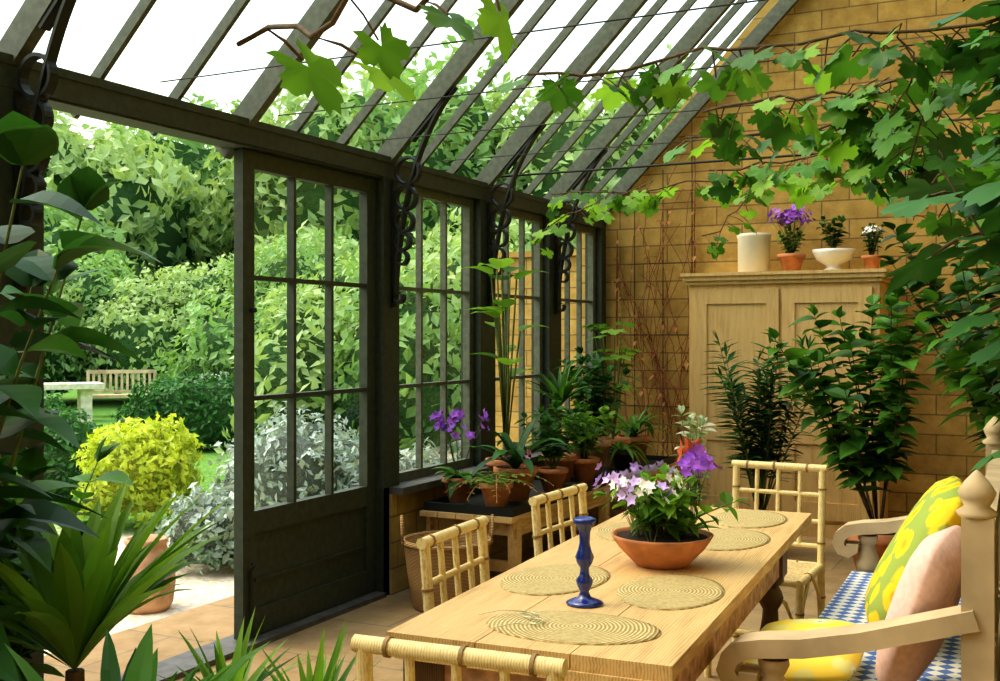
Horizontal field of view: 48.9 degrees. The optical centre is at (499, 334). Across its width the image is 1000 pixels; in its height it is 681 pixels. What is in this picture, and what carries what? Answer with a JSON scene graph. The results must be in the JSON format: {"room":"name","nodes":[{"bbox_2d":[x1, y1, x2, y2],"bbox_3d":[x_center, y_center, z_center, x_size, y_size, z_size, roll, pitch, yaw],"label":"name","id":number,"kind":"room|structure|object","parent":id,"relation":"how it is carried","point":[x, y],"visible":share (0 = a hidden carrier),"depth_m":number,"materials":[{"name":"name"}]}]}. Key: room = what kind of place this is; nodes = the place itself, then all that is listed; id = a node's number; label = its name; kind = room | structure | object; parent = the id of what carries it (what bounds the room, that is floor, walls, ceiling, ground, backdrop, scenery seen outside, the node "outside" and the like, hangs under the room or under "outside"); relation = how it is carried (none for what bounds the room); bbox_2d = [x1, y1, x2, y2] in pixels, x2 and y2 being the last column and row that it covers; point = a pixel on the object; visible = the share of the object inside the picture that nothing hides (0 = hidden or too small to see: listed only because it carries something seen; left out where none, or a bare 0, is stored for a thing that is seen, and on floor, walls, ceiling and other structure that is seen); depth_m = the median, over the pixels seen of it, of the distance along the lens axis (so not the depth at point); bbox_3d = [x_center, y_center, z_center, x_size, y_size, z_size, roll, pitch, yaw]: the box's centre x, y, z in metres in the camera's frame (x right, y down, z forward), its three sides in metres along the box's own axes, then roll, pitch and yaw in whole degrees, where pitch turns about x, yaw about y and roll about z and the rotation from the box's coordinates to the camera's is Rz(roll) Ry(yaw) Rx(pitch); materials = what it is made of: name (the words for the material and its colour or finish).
{"room":"conservatory","nodes":[
{"label":"conservatory","id":0,"kind":"room"},
{"bbox_2d":[0,51,605,680],"bbox_3d":[-1.737,0.285,4.370,0.360,2.630,11.460,0,0,27],"label":"wall","id":1,"kind":"structure","parent":0,"point":[76,93],"depth_m":6.32,"materials":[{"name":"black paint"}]},
{"bbox_2d":[14,0,76,291],"bbox_3d":[-1.592,-0.782,3.974,0.416,1.245,0.045,0,0,27],"label":"bracket","id":2,"kind":"object","parent":1,"relation":"attached to","point":[58,15],"visible":0.64,"depth_m":4.01,"materials":[{"name":"grey metal"}]},
{"bbox_2d":[234,149,374,640],"bbox_3d":[-0.985,0.287,5.811,0.089,2.365,1.160,0,0,27],"label":"door","id":3,"kind":"structure","parent":1,"relation":"in","point":[295,559],"depth_m":5.66,"materials":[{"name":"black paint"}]},
{"bbox_2d":[391,85,457,307],"bbox_3d":[-0.433,-0.782,6.289,0.416,1.245,0.045,0,0,27],"label":"bracket","id":4,"kind":"object","parent":1,"relation":"attached to","point":[397,248],"visible":0.99,"depth_m":6.33,"materials":[{"name":"grey metal"}]},
{"bbox_2d":[399,183,472,481],"bbox_3d":[-0.432,-0.015,6.954,0.050,1.790,1.030,0,0,27],"label":"window","id":5,"kind":"structure","parent":1,"relation":"in","point":[420,471],"depth_m":7.08,"materials":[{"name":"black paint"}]},
{"bbox_2d":[488,123,545,306],"bbox_3d":[0.114,-0.782,7.380,0.416,1.245,0.045,0,0,27],"label":"bracket","id":6,"kind":"object","parent":1,"relation":"attached to","point":[510,195],"visible":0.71,"depth_m":7.42,"materials":[{"name":"grey metal"}]},
{"bbox_2d":[495,206,542,455],"bbox_3d":[0.101,-0.015,8.018,0.050,1.790,0.910,0,0,27],"label":"window","id":7,"kind":"structure","parent":1,"relation":"in","point":[522,216],"depth_m":8.22,"materials":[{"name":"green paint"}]},
{"bbox_2d":[561,222,595,441],"bbox_3d":[0.600,-0.015,9.015,0.050,1.790,0.860,0,0,27],"label":"window","id":8,"kind":"structure","parent":1,"relation":"in","point":[591,232],"depth_m":9.12,"materials":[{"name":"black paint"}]},
{"bbox_2d":[555,148,607,313],"bbox_3d":[0.620,-0.782,8.391,0.416,1.245,0.045,0,0,27],"label":"bracket","id":9,"kind":"object","parent":1,"relation":"attached to","point":[559,263],"visible":0.88,"depth_m":8.43,"materials":[{"name":"grey metal"}]},
{"bbox_2d":[0,0,798,213],"bbox_3d":[0.282,-3.252,3.359,4.817,4.798,11.460,0,0,27],"label":"ceiling","id":10,"kind":"structure","parent":0,"point":[23,34],"depth_m":6.94,"materials":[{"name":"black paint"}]},
{"bbox_2d":[160,0,999,258],"bbox_3d":[1.111,0.057,4.843,4.450,2.287,7.291,0,0,27],"label":"vine","id":11,"kind":"object","parent":10,"relation":"hanging from","point":[874,147],"visible":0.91,"depth_m":4.05,"materials":[{"name":"green plant"}]},
{"bbox_2d":[98,510,856,680],"bbox_3d":[0.239,1.560,3.381,4.800,0.120,11.460,0,0,27],"label":"floor","id":12,"kind":"structure","parent":0,"point":[376,618],"depth_m":5.70,"materials":[{"name":"tile"}]},
{"bbox_2d":[0,437,133,680],"bbox_3d":[-1.600,0.909,3.349,0.997,1.182,0.878,0,0,27],"label":"leafy plant","id":13,"kind":"object","parent":12,"relation":"on","point":[32,465],"visible":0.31,"depth_m":3.15,"materials":[{"name":"green plant"}]},
{"bbox_2d":[0,111,162,680],"bbox_3d":[-1.435,0.486,2.827,1.282,2.027,1.125,0,0,27],"label":"leafy plant","id":14,"kind":"object","parent":12,"relation":"on","point":[23,141],"visible":0.98,"depth_m":2.73,"materials":[{"name":"plant"}]},
{"bbox_2d":[0,481,233,680],"bbox_3d":[-1.180,0.950,2.994,0.897,1.101,0.881,0,0,-16],"label":"cordyline","id":15,"kind":"object","parent":12,"relation":"on","point":[84,594],"visible":0.94,"depth_m":3.00,"materials":[{"name":"plant"}]},
{"bbox_2d":[4,624,300,680],"bbox_3d":[-0.771,1.071,2.264,0.871,0.858,0.730,0,0,27],"label":"cordyline","id":16,"kind":"object","parent":12,"relation":"on","point":[142,665],"visible":1,"depth_m":2.49,"materials":[{"name":"plant"}]},
{"bbox_2d":[157,606,324,680],"bbox_3d":[-0.876,1.227,3.795,0.555,0.546,0.499,0,0,0],"label":"yucca","id":17,"kind":"object","parent":12,"relation":"on","point":[242,673],"visible":0.75,"depth_m":3.86,"materials":[{"name":"plant"}]},
{"bbox_2d":[262,618,381,680],"bbox_3d":[-0.647,1.207,3.520,0.545,0.586,0.470,0,0,-29],"label":"yucca","id":18,"kind":"object","parent":12,"relation":"on","point":[320,673],"visible":0.88,"depth_m":3.64,"materials":[{"name":"plant"}]},
{"bbox_2d":[400,514,493,612],"bbox_3d":[-0.291,1.245,6.073,0.520,0.510,0.511,0,0,-3],"label":"wicker basket","id":19,"kind":"object","parent":12,"relation":"on","point":[412,554],"visible":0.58,"depth_m":5.92,"materials":[{"name":"brown wicker"}]},
{"bbox_2d":[416,515,489,611],"bbox_3d":[0.057,1.044,3.325,0.478,0.912,0.442,0,0,24],"label":"chair","id":20,"kind":"object","parent":12,"relation":"on","point":[428,541],"visible":0.43,"depth_m":3.40,"materials":[{"name":"wood"}]},
{"bbox_2d":[350,634,567,680],"bbox_3d":[-0.001,1.044,2.296,0.442,0.912,0.478,0,0,23],"label":"chair","id":21,"kind":"object","parent":12,"relation":"on","point":[365,646],"visible":1,"depth_m":2.09,"materials":[{"name":"wood"}]},
{"bbox_2d":[420,455,676,571],"bbox_3d":[0.481,1.240,7.672,0.602,0.520,3.050,0,0,27],"label":"bench","id":22,"kind":"object","parent":12,"relation":"on","point":[513,521],"visible":0.45,"depth_m":6.47,"materials":[{"name":"brown wood"}]},
{"bbox_2d":[429,408,490,502],"bbox_3d":[-0.230,0.712,6.584,0.428,0.569,0.423,0,0,27],"label":"potted streptocarpus","id":23,"kind":"object","parent":22,"relation":"on","point":[452,478],"visible":0.97,"depth_m":6.52,"materials":[{"name":"plant"}]},
{"bbox_2d":[445,470,553,507],"bbox_3d":[-0.046,0.891,6.343,0.631,0.212,0.523,0,0,-42],"label":"potted fern","id":24,"kind":"object","parent":22,"relation":"on","point":[495,493],"visible":0.99,"depth_m":6.28,"materials":[{"name":"green plant"}]},
{"bbox_2d":[460,258,548,479],"bbox_3d":[0.048,0.262,6.974,0.643,1.471,0.632,0,0,27],"label":"lily","id":25,"kind":"object","parent":22,"relation":"on","point":[505,374],"visible":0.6,"depth_m":6.96,"materials":[{"name":"plant"}]},
{"bbox_2d":[455,413,583,500],"bbox_3d":[0.106,0.738,6.620,0.687,0.519,0.691,0,0,-32],"label":"potted clivia","id":26,"kind":"object","parent":22,"relation":"on","point":[515,454],"visible":0.96,"depth_m":6.59,"materials":[{"name":"plant"}]},
{"bbox_2d":[515,397,589,491],"bbox_3d":[0.366,0.696,7.000,0.450,0.601,0.352,0,0,38],"label":"potted herb","id":27,"kind":"object","parent":22,"relation":"on","point":[554,474],"visible":0.89,"depth_m":6.97,"materials":[{"name":"plant"}]},
{"bbox_2d":[514,360,600,482],"bbox_3d":[0.397,0.568,7.471,0.805,0.858,0.543,0,0,-34],"label":"dracaena","id":28,"kind":"object","parent":22,"relation":"on","point":[560,389],"visible":0.78,"depth_m":7.42,"materials":[{"name":"plant"}]},
{"bbox_2d":[550,400,615,482],"bbox_3d":[0.539,0.720,7.456,0.478,0.554,0.377,0,0,27],"label":"geranium","id":29,"kind":"object","parent":22,"relation":"on","point":[584,468],"visible":0.65,"depth_m":7.42,"materials":[{"name":"plant"}]},
{"bbox_2d":[553,346,640,472],"bbox_3d":[0.670,0.539,8.047,0.492,0.916,0.640,0,0,-21],"label":"potted plant","id":30,"kind":"object","parent":22,"relation":"on","point":[595,401],"visible":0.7,"depth_m":7.98,"materials":[{"name":"green plant"}]},
{"bbox_2d":[582,322,640,466],"bbox_3d":[0.828,0.446,8.383,0.483,1.102,0.504,0,0,27],"label":"potted plant","id":31,"kind":"object","parent":22,"relation":"on","point":[600,327],"visible":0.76,"depth_m":8.37,"materials":[{"name":"green plant"}]},
{"bbox_2d":[608,440,653,469],"bbox_3d":[0.914,0.898,8.168,0.480,0.238,0.468,0,0,-9],"label":"spider plant","id":32,"kind":"object","parent":22,"relation":"on","point":[622,455],"visible":0.95,"depth_m":8.09,"materials":[{"name":"green plant"}]},
{"bbox_2d":[597,404,686,461],"bbox_3d":[0.980,0.769,8.707,0.794,0.469,0.760,0,0,-18],"label":"agapanthus","id":33,"kind":"object","parent":22,"relation":"on","point":[631,430],"visible":0.75,"depth_m":8.64,"materials":[{"name":"plant"}]},
{"bbox_2d":[528,483,588,556],"bbox_3d":[0.416,1.044,4.110,0.478,0.912,0.442,0,0,30],"label":"chair","id":34,"kind":"object","parent":12,"relation":"on","point":[580,489],"visible":0.22,"depth_m":4.15,"materials":[{"name":"wood"}]},
{"bbox_2d":[386,506,811,680],"bbox_3d":[0.505,1.120,3.656,0.727,0.760,2.320,0,0,23],"label":"dining table","id":35,"kind":"object","parent":12,"relation":"on","point":[689,640],"visible":0.59,"depth_m":2.95,"materials":[{"name":"brown wood"}]},
{"bbox_2d":[500,564,609,595],"bbox_3d":[0.170,0.738,3.332,0.300,0.004,0.450,0,0,28],"label":"placemat","id":36,"kind":"object","parent":35,"relation":"on","point":[557,579],"visible":0.88,"depth_m":3.31,"materials":[{"name":"wicker"}]},
{"bbox_2d":[486,611,660,644],"bbox_3d":[0.183,0.738,2.782,0.450,0.004,0.300,0,0,19],"label":"placemat","id":37,"kind":"object","parent":35,"relation":"on","point":[563,627],"visible":0.98,"depth_m":2.77,"materials":[{"name":"wicker"}]},
{"bbox_2d":[478,609,544,628],"bbox_3d":[0.034,0.726,2.822,0.152,0.011,0.143,0,0,-13],"label":"eyeglasses","id":38,"kind":"object","parent":37,"relation":"on","point":[531,623],"visible":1,"depth_m":2.83,"materials":[{"name":"gold metal"}]},
{"bbox_2d":[566,516,603,608],"bbox_3d":[0.232,0.621,3.022,0.104,0.238,0.104,0,0,27],"label":"glass candlestick","id":39,"kind":"object","parent":35,"relation":"on","point":[584,556],"visible":1,"depth_m":3.01,"materials":[{"name":"blue glass"}]},
{"bbox_2d":[596,521,631,540],"bbox_3d":[0.518,0.738,4.140,0.300,0.004,0.450,0,0,19],"label":"placemat","id":40,"kind":"object","parent":35,"relation":"on","point":[604,532],"visible":0.26,"depth_m":4.16,"materials":[{"name":"wicker"}]},
{"bbox_2d":[617,574,724,609],"bbox_3d":[0.493,0.738,3.171,0.300,0.004,0.450,0,0,20],"label":"placemat","id":41,"kind":"object","parent":35,"relation":"on","point":[668,591],"visible":1,"depth_m":3.14,"materials":[{"name":"wicker"}]},
{"bbox_2d":[591,442,751,569],"bbox_3d":[0.544,0.539,3.529,0.488,0.401,0.398,0,0,27],"label":"flower bowl","id":42,"kind":"object","parent":35,"relation":"on","point":[664,534],"visible":1,"depth_m":3.48,"materials":[{"name":"ceramic"}]},
{"bbox_2d":[705,529,769,550],"bbox_3d":[0.818,0.738,3.978,0.300,0.004,0.450,0,0,27],"label":"placemat","id":43,"kind":"object","parent":35,"relation":"on","point":[723,539],"visible":0.71,"depth_m":3.96,"materials":[{"name":"wicker"}]},
{"bbox_2d":[710,510,786,527],"bbox_3d":[0.999,0.738,4.423,0.300,0.004,0.450,0,0,21],"label":"placemat","id":44,"kind":"object","parent":35,"relation":"on","point":[746,518],"visible":0.91,"depth_m":4.38,"materials":[{"name":"wicker"}]},
{"bbox_2d":[677,438,706,505],"bbox_3d":[1.222,1.082,7.074,0.311,0.835,0.274,0,0,43],"label":"potted amaryllis","id":45,"kind":"object","parent":12,"relation":"on","point":[688,444],"visible":0.09,"depth_m":7.10,"materials":[{"name":"plant"}]},
{"bbox_2d":[670,405,716,505],"bbox_3d":[1.361,0.993,7.678,0.352,1.013,0.436,0,0,27],"label":"variegated shrub","id":46,"kind":"object","parent":12,"relation":"on","point":[701,419],"visible":0.44,"depth_m":7.64,"materials":[{"name":"green plant"}]},
{"bbox_2d":[698,332,828,510],"bbox_3d":[1.826,0.727,7.526,0.937,1.546,0.710,0,0,13],"label":"potted oleander","id":47,"kind":"object","parent":12,"relation":"on","point":[760,424],"visible":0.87,"depth_m":7.49,"materials":[{"name":"plant"}]},
{"bbox_2d":[704,460,827,677],"bbox_3d":[1.192,1.044,4.926,0.442,0.912,0.478,0,0,29],"label":"chair","id":48,"kind":"object","parent":12,"relation":"on","point":[799,574],"visible":0.48,"depth_m":5.00,"materials":[{"name":"wood"}]},
{"bbox_2d":[680,268,893,538],"bbox_3d":[2.212,0.510,8.482,1.530,1.980,0.550,0,0,27],"label":"tall cabinet","id":49,"kind":"object","parent":12,"relation":"on","point":[740,307],"visible":0.37,"depth_m":8.29,"materials":[{"name":"beige wood"}]},
{"bbox_2d":[737,233,770,271],"bbox_3d":[1.991,-0.636,8.621,0.266,0.310,0.266,0,0,27],"label":"stoneware crock","id":50,"kind":"object","parent":49,"relation":"on","point":[753,248],"visible":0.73,"depth_m":8.51,"materials":[{"name":"beige ceramic"}]},
{"bbox_2d":[767,204,815,270],"bbox_3d":[2.231,-0.744,8.445,0.362,0.526,0.371,0,0,27],"label":"potted campanula","id":51,"kind":"object","parent":49,"relation":"on","point":[789,260],"visible":0.98,"depth_m":8.40,"materials":[{"name":"plant"}]},
{"bbox_2d":[812,215,855,269],"bbox_3d":[2.527,-0.696,8.330,0.320,0.429,0.320,0,0,27],"label":"bowl planter","id":52,"kind":"object","parent":49,"relation":"on","point":[833,257],"visible":0.98,"depth_m":8.28,"materials":[{"name":"white ceramic"}]},
{"bbox_2d":[860,222,887,268],"bbox_3d":[2.780,-0.657,8.179,0.210,0.352,0.198,0,0,-28],"label":"potted jasmine","id":53,"kind":"object","parent":49,"relation":"on","point":[870,261],"visible":0.97,"depth_m":8.15,"materials":[{"name":"plant"}]},
{"bbox_2d":[761,287,931,569],"bbox_3d":[2.179,0.600,6.796,0.985,1.800,1.102,0,0,27],"label":"potted shrub","id":54,"kind":"object","parent":12,"relation":"on","point":[864,462],"visible":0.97,"depth_m":6.65,"materials":[{"name":"green plant"}]},
{"bbox_2d":[716,416,999,680],"bbox_3d":[1.346,0.917,3.765,0.695,1.165,2.104,0,0,25],"label":"settee","id":55,"kind":"object","parent":12,"relation":"on","point":[970,649],"visible":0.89,"depth_m":2.87,"materials":[{"name":"brown wood"}]},
{"bbox_2d":[743,619,863,680],"bbox_3d":[0.902,0.940,3.268,0.339,0.132,0.500,0,0,23],"label":"floral cushion","id":56,"kind":"object","parent":55,"relation":"on","point":[838,667],"visible":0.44,"depth_m":3.06,"materials":[{"name":"yellow fabric"}]},
{"bbox_2d":[865,476,963,622],"bbox_3d":[1.382,0.725,3.660,0.318,0.494,0.561,0,0,21],"label":"floral cushion","id":57,"kind":"object","parent":55,"relation":"on","point":[934,512],"visible":0.62,"depth_m":3.49,"materials":[{"name":"yellow fabric"}]},
{"bbox_2d":[875,525,960,680],"bbox_3d":[1.181,0.755,3.063,0.217,0.442,0.460,0,0,32],"label":"cushion","id":58,"kind":"object","parent":55,"relation":"on","point":[930,580],"visible":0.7,"depth_m":2.89,"materials":[{"name":"fabric"}]},
{"bbox_2d":[876,209,999,451],"bbox_3d":[2.783,0.338,6.578,1.234,2.323,1.300,0,0,-26],"label":"potted shrub","id":59,"kind":"object","parent":12,"relation":"on","point":[964,284],"visible":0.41,"depth_m":6.56,"materials":[{"name":"green plant"}]},
{"bbox_2d":[880,0,999,471],"bbox_3d":[1.644,0.193,2.909,1.073,2.615,1.275,0,0,-10],"label":"vine foliage","id":60,"kind":"object","parent":12,"relation":"on","point":[983,201],"visible":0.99,"depth_m":3.13,"materials":[{"name":"plant"}]},
{"bbox_2d":[910,263,999,453],"bbox_3d":[2.609,0.466,5.112,1.371,2.069,0.957,0,0,27],"label":"potted shrub","id":61,"kind":"object","parent":12,"relation":"on","point":[956,360],"visible":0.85,"depth_m":5.37,"materials":[{"name":"green plant"}]},
{"bbox_2d":[937,77,999,424],"bbox_3d":[2.127,0.211,3.935,1.113,2.577,1.065,0,0,27],"label":"potted abutilon","id":62,"kind":"object","parent":12,"relation":"on","point":[988,168],"visible":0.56,"depth_m":4.16,"materials":[{"name":"plant"}]},
{"bbox_2d":[582,0,999,517],"bbox_3d":[3.044,-2.265,8.580,5.140,7.730,0.350,0,0,27],"label":"wall","id":63,"kind":"structure","parent":0,"point":[944,451],"depth_m":8.75,"materials":[{"name":"brick"}]},
{"bbox_2d":[610,138,699,476],"bbox_3d":[1.286,-0.176,9.179,0.792,2.907,0.112,0,0,27],"label":"climbing plant","id":64,"kind":"object","parent":63,"relation":"attached to","point":[675,329],"visible":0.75,"depth_m":9.19,"materials":[{"name":"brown plant"}]},
{"label":"outside","id":65,"kind":"structure","parent":0,"visible":0},
{"bbox_2d":[44,376,460,655],"bbox_3d":[-14.289,1.620,35.115,130.000,0.001,130.000,0,0,27],"label":"ground","id":66,"kind":"structure","parent":65,"point":[213,585],"depth_m":7.76,"materials":[{"name":"beige stone"}]},
{"bbox_2d":[44,382,104,421],"bbox_3d":[-8.163,1.260,20.500,1.400,0.720,0.800,0,0,-28],"label":"garden table","id":67,"kind":"object","parent":66,"relation":"on","point":[84,389],"visible":0.5,"depth_m":20.44,"materials":[{"name":"stone"}]},
{"bbox_2d":[86,370,156,397],"bbox_3d":[-7.558,1.155,21.995,1.320,0.930,0.550,0,0,-18],"label":"garden bench","id":68,"kind":"object","parent":66,"relation":"on","point":[93,372],"visible":0.56,"depth_m":21.73,"materials":[{"name":"brown wood"}]},
{"bbox_2d":[44,596,233,680],"bbox_3d":[-1.703,1.567,5.466,0.560,0.105,2.630,0,0,27],"label":"paving","id":69,"kind":"structure","parent":66,"relation":"on","point":[205,620],"depth_m":5.56,"materials":[{"name":"beige stone"}]},
{"bbox_2d":[124,534,175,614],"bbox_3d":[-2.092,1.410,6.500,0.340,0.420,0.335,0,0,27],"label":"urn","id":70,"kind":"object","parent":66,"relation":"on","point":[160,604],"visible":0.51,"depth_m":6.40,"materials":[{"name":"orange ceramic"}]},
{"bbox_2d":[44,227,518,574],"bbox_3d":[-3.104,-0.589,20.234,14.701,4.431,23.137,0,0,-34],"label":"shrubs","id":71,"kind":"object","parent":66,"relation":"on","point":[182,328],"visible":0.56,"depth_m":12.27,"materials":[{"name":"green plant"}]},
{"bbox_2d":[44,11,701,301],"bbox_3d":[-18.824,-6.393,29.632,124.653,16.025,60.820,0,0,-32],"label":"trees","id":72,"kind":"object","parent":66,"relation":"on","point":[173,202],"visible":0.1,"depth_m":45.39,"materials":[{"name":"green plant"}]},
{"bbox_2d":[495,249,575,450],"bbox_3d":[0.519,0.405,10.739,1.310,2.430,0.430,0,0,27],"label":"wall","id":73,"kind":"structure","parent":66,"relation":"on","point":[514,428],"depth_m":10.68,"materials":[{"name":"stone"}]}
]}

